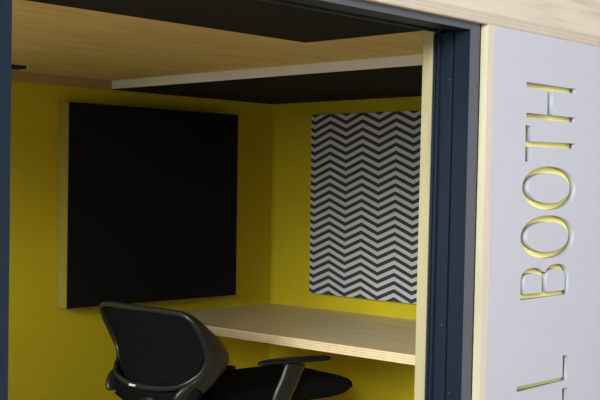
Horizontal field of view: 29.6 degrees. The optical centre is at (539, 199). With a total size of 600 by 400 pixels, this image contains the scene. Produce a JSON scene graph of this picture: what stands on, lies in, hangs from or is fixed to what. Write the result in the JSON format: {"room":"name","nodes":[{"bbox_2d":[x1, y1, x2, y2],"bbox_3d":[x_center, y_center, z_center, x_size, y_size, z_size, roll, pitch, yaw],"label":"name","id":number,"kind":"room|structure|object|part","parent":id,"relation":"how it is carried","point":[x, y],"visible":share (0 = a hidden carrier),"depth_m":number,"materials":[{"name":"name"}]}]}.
{"room":"office","nodes":[
{"label":"office","id":0,"kind":"room"},
{"bbox_2d":[8,81,271,399],"bbox_3d":[-2.576,0.382,4.986,0.100,1.963,3.465,1,1,37],"label":"wall","id":1,"kind":"structure","parent":0,"point":[54,353],"depth_m":5.26,"materials":[{"name":"yellow paint"}]},
{"bbox_2d":[11,71,111,89],"bbox_3d":[-2.824,-0.575,4.542,0.004,0.048,2.256,1,1,37],"label":"trim","id":2,"kind":"structure","parent":1,"relation":"attached to","point":[16,76],"depth_m":5.23,"materials":[{"name":"brown wood"}]},
{"bbox_2d":[56,102,237,308],"bbox_3d":[-1.989,0.025,5.586,0.102,0.986,0.975,1,1,37],"label":"acoustic panel","id":3,"kind":"object","parent":1,"relation":"attached to","point":[147,197],"visible":1,"depth_m":5.49,"materials":[{"name":"black fabric"}]},
{"bbox_2d":[11,0,422,80],"bbox_3d":[-1.304,-0.621,4.029,3.246,0.100,3.465,1,1,37],"label":"ceiling","id":4,"kind":"structure","parent":0,"point":[50,39],"depth_m":4.06,"materials":[{"name":"brown wood"}]},
{"bbox_2d":[11,64,28,69],"bbox_3d":[-2.429,-0.588,4.670,0.080,0.014,0.434,1,1,37],"label":"ceiling fitting","id":5,"kind":"object","parent":4,"relation":"attached to","point":[13,67],"visible":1,"depth_m":4.79,"materials":[{"name":"black"}]},
{"bbox_2d":[26,0,422,42],"bbox_3d":[-0.767,-0.530,2.919,0.749,0.046,1.006,1,1,37],"label":"ceiling panel","id":6,"kind":"object","parent":4,"relation":"attached to","point":[253,17],"visible":0.59,"depth_m":3.02,"materials":[{"name":"black fabric"}]},
{"bbox_2d":[112,54,422,103],"bbox_3d":[-0.892,-0.553,5.131,2.380,0.046,1.009,1,1,37],"label":"ceiling panel","id":7,"kind":"object","parent":4,"relation":"attached to","point":[396,76],"visible":0.64,"depth_m":5.03,"materials":[{"name":"black fabric"}]},
{"bbox_2d":[269,96,421,399],"bbox_3d":[-0.319,0.412,5.392,3.016,1.963,0.100,1,1,37],"label":"wall","id":8,"kind":"structure","parent":0,"point":[371,379],"depth_m":6.08,"materials":[{"name":"yellow paint"}]},
{"bbox_2d":[174,303,415,364],"bbox_3d":[-0.612,0.640,5.011,3.016,0.040,0.860,1,1,37],"label":"desk","id":9,"kind":"object","parent":8,"relation":"attached to","point":[391,339],"visible":0.56,"depth_m":5.16,"materials":[{"name":"brown wood"}]},
{"bbox_2d":[309,110,420,303],"bbox_3d":[-0.851,0.032,5.699,0.997,0.980,0.050,1,1,37],"label":"acoustic panel","id":10,"kind":"object","parent":8,"relation":"attached to","point":[365,167],"visible":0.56,"depth_m":5.71,"materials":[{"name":"fabric"}]},
{"bbox_3d":[-0.225,0.437,2.902,0.132,1.963,3.965,1,1,37],"label":"wall","id":11,"kind":"structure","parent":0,"visible":0},
{"bbox_2d":[0,0,480,399],"bbox_3d":[-0.598,0.474,2.351,0.131,1.890,1.278,1,1,37],"label":"door frame","id":12,"kind":"structure","parent":11,"relation":"in","point":[457,50],"depth_m":2.79,"materials":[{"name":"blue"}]},
{"bbox_2d":[414,29,441,399],"bbox_3d":[-0.303,0.473,2.880,0.035,1.890,0.079,1,1,37],"label":"trim","id":13,"kind":"structure","parent":11,"relation":"attached to","point":[428,37],"depth_m":2.86,"materials":[{"name":"beige wood"}]},
{"bbox_2d":[366,0,599,46],"bbox_3d":[-0.144,-0.468,2.801,0.018,0.027,6.100,1,1,37],"label":"trim","id":14,"kind":"structure","parent":11,"relation":"attached to","point":[426,6],"depth_m":2.79,"materials":[{"name":"beige wood"}]},
{"bbox_2d":[472,24,494,399],"bbox_3d":[-0.169,0.483,2.825,0.052,1.875,0.057,1,1,37],"label":"trim","id":15,"kind":"structure","parent":11,"relation":"attached to","point":[487,30],"depth_m":2.81,"materials":[{"name":"beige wood"}]},
{"bbox_2d":[428,0,599,37],"bbox_3d":[-0.140,-0.778,2.799,0.014,0.592,6.100,1,1,37],"label":"trim","id":16,"kind":"structure","parent":11,"relation":"attached to","point":[578,16],"depth_m":3.02,"materials":[{"name":"brown wood"}]},
{"bbox_2d":[486,26,599,399],"bbox_3d":[0.431,0.475,3.621,0.050,1.854,1.995,1,1,37],"label":"sign panel","id":17,"kind":"object","parent":11,"relation":"attached to","point":[543,333],"visible":0.98,"depth_m":3.02,"materials":[{"name":"white laminate"}]},
{"bbox_3d":[-0.520,1.483,1.015,12.000,0.100,13.000,1,1,37],"label":"floor","id":18,"kind":"structure","parent":0,"visible":0},
{"bbox_2d":[99,301,352,399],"bbox_3d":[-1.391,0.915,5.024,0.903,0.933,1.049,1,1,37],"label":"office chair","id":19,"kind":"object","parent":18,"relation":"on","point":[136,332],"visible":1,"depth_m":4.71,"materials":[{"name":"black plastic"}]},
{"bbox_3d":[-1.671,0.748,4.685,0.648,0.122,0.122,1,1,37],"label":"rail","id":20,"kind":"part","parent":19,"relation":"part of","materials":[{"name":"black plastic"}]},
{"bbox_3d":[-1.651,0.648,4.709,0.727,0.403,0.233,1,1,37],"label":"frame","id":21,"kind":"part","parent":19,"relation":"part of","materials":[{"name":"black plastic"}]},
{"bbox_3d":[-1.639,0.845,5.364,0.086,0.026,0.329,1,1,32],"label":"armrest","id":22,"kind":"part","parent":19,"relation":"part of","materials":[{"name":"black plastic"}]},
{"bbox_3d":[-1.307,0.876,5.145,0.720,0.094,0.568,0,1,-45],"label":"seat","id":23,"kind":"part","parent":19,"relation":"part of","materials":[{"name":"black fabric"}]},
{"bbox_3d":[-1.189,0.860,4.858,0.245,0.331,0.162,1,1,37],"label":"arm post","id":24,"kind":"part","parent":19,"relation":"part of","materials":[{"name":"black plastic"}]},
{"bbox_3d":[-1.084,0.709,4.809,0.329,0.026,0.086,1,1,-32],"label":"armrest","id":25,"kind":"part","parent":19,"relation":"part of","materials":[{"name":"black plastic"}]}
]}

